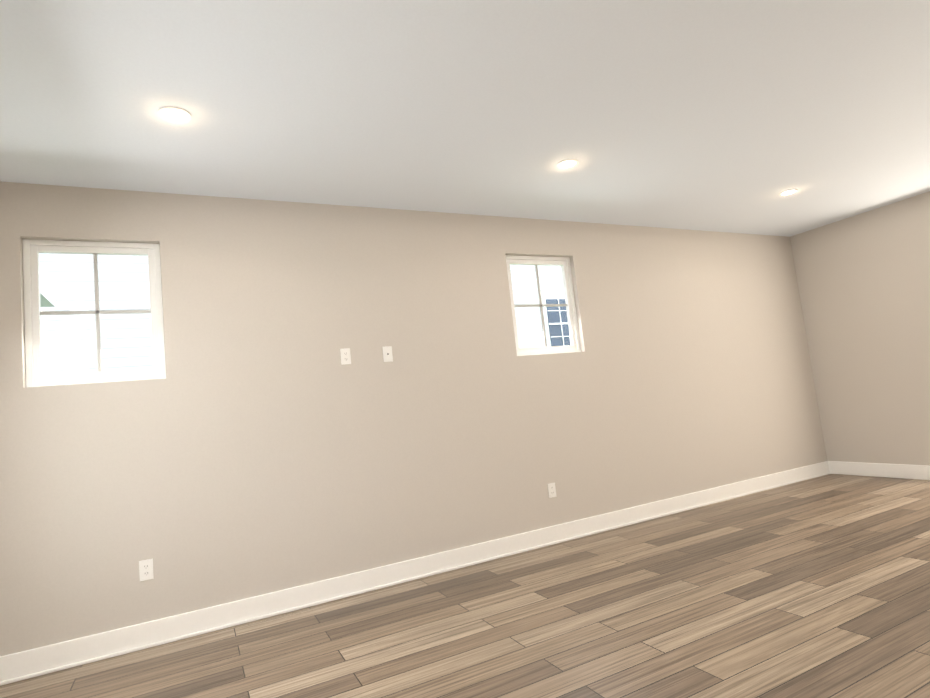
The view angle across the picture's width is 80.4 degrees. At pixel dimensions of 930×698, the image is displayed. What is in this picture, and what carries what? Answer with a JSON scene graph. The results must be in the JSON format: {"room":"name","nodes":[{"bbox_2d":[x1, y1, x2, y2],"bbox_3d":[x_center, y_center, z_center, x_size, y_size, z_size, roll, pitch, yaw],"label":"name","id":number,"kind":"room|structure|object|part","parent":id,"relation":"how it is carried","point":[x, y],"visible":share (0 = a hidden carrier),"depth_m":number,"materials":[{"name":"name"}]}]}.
{"room":"empty living room","nodes":[
{"label":"empty living room","id":0,"kind":"room"},
{"bbox_2d":[0,182,826,655],"bbox_3d":[0.568,0.184,4.691,7.820,3.240,0.160,-3,-6,-27],"label":"wall","id":1,"kind":"structure","parent":0,"point":[260,440],"depth_m":3.91,"materials":[{"name":"paint"}]},
{"bbox_2d":[22,239,165,386],"bbox_3d":[-2.247,-0.221,3.365,0.701,0.871,0.092,-3,-6,-27],"label":"window","id":2,"kind":"structure","parent":1,"relation":"in","point":[33,313],"depth_m":3.32,"materials":[{"name":"white plastic"}]},
{"label":"glass","id":3,"kind":"part","parent":2,"relation":"part of","materials":[{"name":"clear glass"}]},
{"bbox_2d":[139,559,153,580],"bbox_3d":[-1.864,1.292,3.216,0.070,0.114,0.008,-3,-6,-27],"label":"electrical outlet","id":4,"kind":"object","parent":1,"relation":"attached to","point":[145,569],"visible":1,"depth_m":3.21,"materials":[{"name":"white plastic"}]},
{"bbox_2d":[340,348,350,364],"bbox_3d":[-0.848,0.053,3.910,0.070,0.114,0.008,-3,-6,-27],"label":"outlet","id":5,"kind":"object","parent":1,"relation":"attached to","point":[345,356],"visible":1,"depth_m":3.91,"materials":[{"name":"white plastic"}]},
{"bbox_2d":[382,346,392,361],"bbox_3d":[-0.569,0.037,4.051,0.070,0.114,0.010,-3,-6,-27],"label":"outlet","id":6,"kind":"object","parent":1,"relation":"attached to","point":[387,354],"visible":1,"depth_m":4.05,"materials":[{"name":"white plastic"}]},
{"bbox_2d":[0,461,830,685],"bbox_3d":[0.756,1.507,4.479,7.485,0.140,0.027,-3,-6,-27],"label":"baseboard","id":7,"kind":"structure","parent":1,"relation":"attached to","point":[34,662],"depth_m":3.67,"materials":[{"name":"white wood"}]},
{"bbox_2d":[506,255,580,355],"bbox_3d":[0.660,-0.380,4.837,0.706,0.871,0.092,-3,-6,-27],"label":"window","id":8,"kind":"structure","parent":1,"relation":"in","point":[564,264],"depth_m":4.85,"materials":[{"name":"white plastic"}]},
{"bbox_2d":[548,483,556,497],"bbox_3d":[0.717,1.162,4.522,0.070,0.114,0.008,-3,-6,-27],"label":"electrical outlet","id":9,"kind":"object","parent":1,"relation":"attached to","point":[552,489],"visible":1,"depth_m":4.52,"materials":[{"name":"white plastic"}]},
{"bbox_2d":[0,474,929,697],"bbox_3d":[1.879,1.339,2.227,7.820,0.200,5.380,-3,-6,-27],"label":"floor","id":10,"kind":"structure","parent":0,"point":[817,587],"depth_m":2.90,"materials":[{"name":"brown wood"}]},
{"bbox_2d":[0,0,929,236],"bbox_3d":[1.570,-1.621,2.520,7.820,0.300,5.380,-3,-6,-27],"label":"ceiling","id":11,"kind":"structure","parent":0,"point":[734,116],"depth_m":2.86,"materials":[{"name":"paint"}]},
{"bbox_2d":[158,106,190,122],"bbox_3d":[-1.411,-1.139,2.675,0.144,0.006,0.144,-3,-6,-27],"label":"recessed light","id":12,"kind":"object","parent":11,"relation":"in","point":[173,114],"visible":1,"depth_m":2.67,"materials":[{"name":"white plastic"}]},
{"bbox_2d":[557,159,577,168],"bbox_3d":[0.696,-1.255,3.731,0.144,0.006,0.144,-3,-6,-27],"label":"recessed light","id":13,"kind":"object","parent":11,"relation":"in","point":[567,163],"visible":1,"depth_m":3.73,"materials":[{"name":"white plastic"}]},
{"bbox_2d":[779,189,797,195],"bbox_3d":[2.834,-1.371,4.815,0.144,0.006,0.144,-3,-6,-27],"label":"recessed light","id":14,"kind":"object","parent":11,"relation":"in","point":[788,192],"visible":0.92,"depth_m":4.81,"materials":[{"name":"white plastic"}]},
{"bbox_2d":[790,191,929,464],"bbox_3d":[5.135,-0.351,4.105,0.160,3.240,5.380,-3,-6,-27],"label":"wall","id":15,"kind":"structure","parent":0,"point":[863,280],"depth_m":5.72,"materials":[{"name":"paint"}]},
{"bbox_2d":[828,461,929,479],"bbox_3d":[5.193,0.990,3.940,0.015,0.140,5.015,-3,-6,-27],"label":"baseboard","id":16,"kind":"structure","parent":15,"relation":"attached to","point":[907,471],"depth_m":5.68,"materials":[{"name":"white wood"}]},
{"label":"outside","id":17,"kind":"structure","parent":0,"visible":0},
{"bbox_2d":[39,266,55,306],"bbox_3d":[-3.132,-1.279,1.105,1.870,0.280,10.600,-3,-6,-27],"label":"neighbouring house","id":18,"kind":"structure","parent":17,"point":[47,281],"depth_m":5.91,"materials":[{"name":"white"}]},
{"bbox_3d":[-101.225,11.384,-12.834,320.000,0.700,370.000,-3,-6,-27],"label":"lawn","id":19,"kind":"structure","parent":17,"visible":0},
{"bbox_2d":[39,253,570,374],"bbox_3d":[-3.605,-1.236,16.874,23.000,10.700,9.900,-3,-6,-27],"label":"neighbouring house","id":20,"kind":"structure","parent":19,"relation":"on","point":[79,330],"depth_m":10.26,"materials":[{"name":"white"}]}
]}

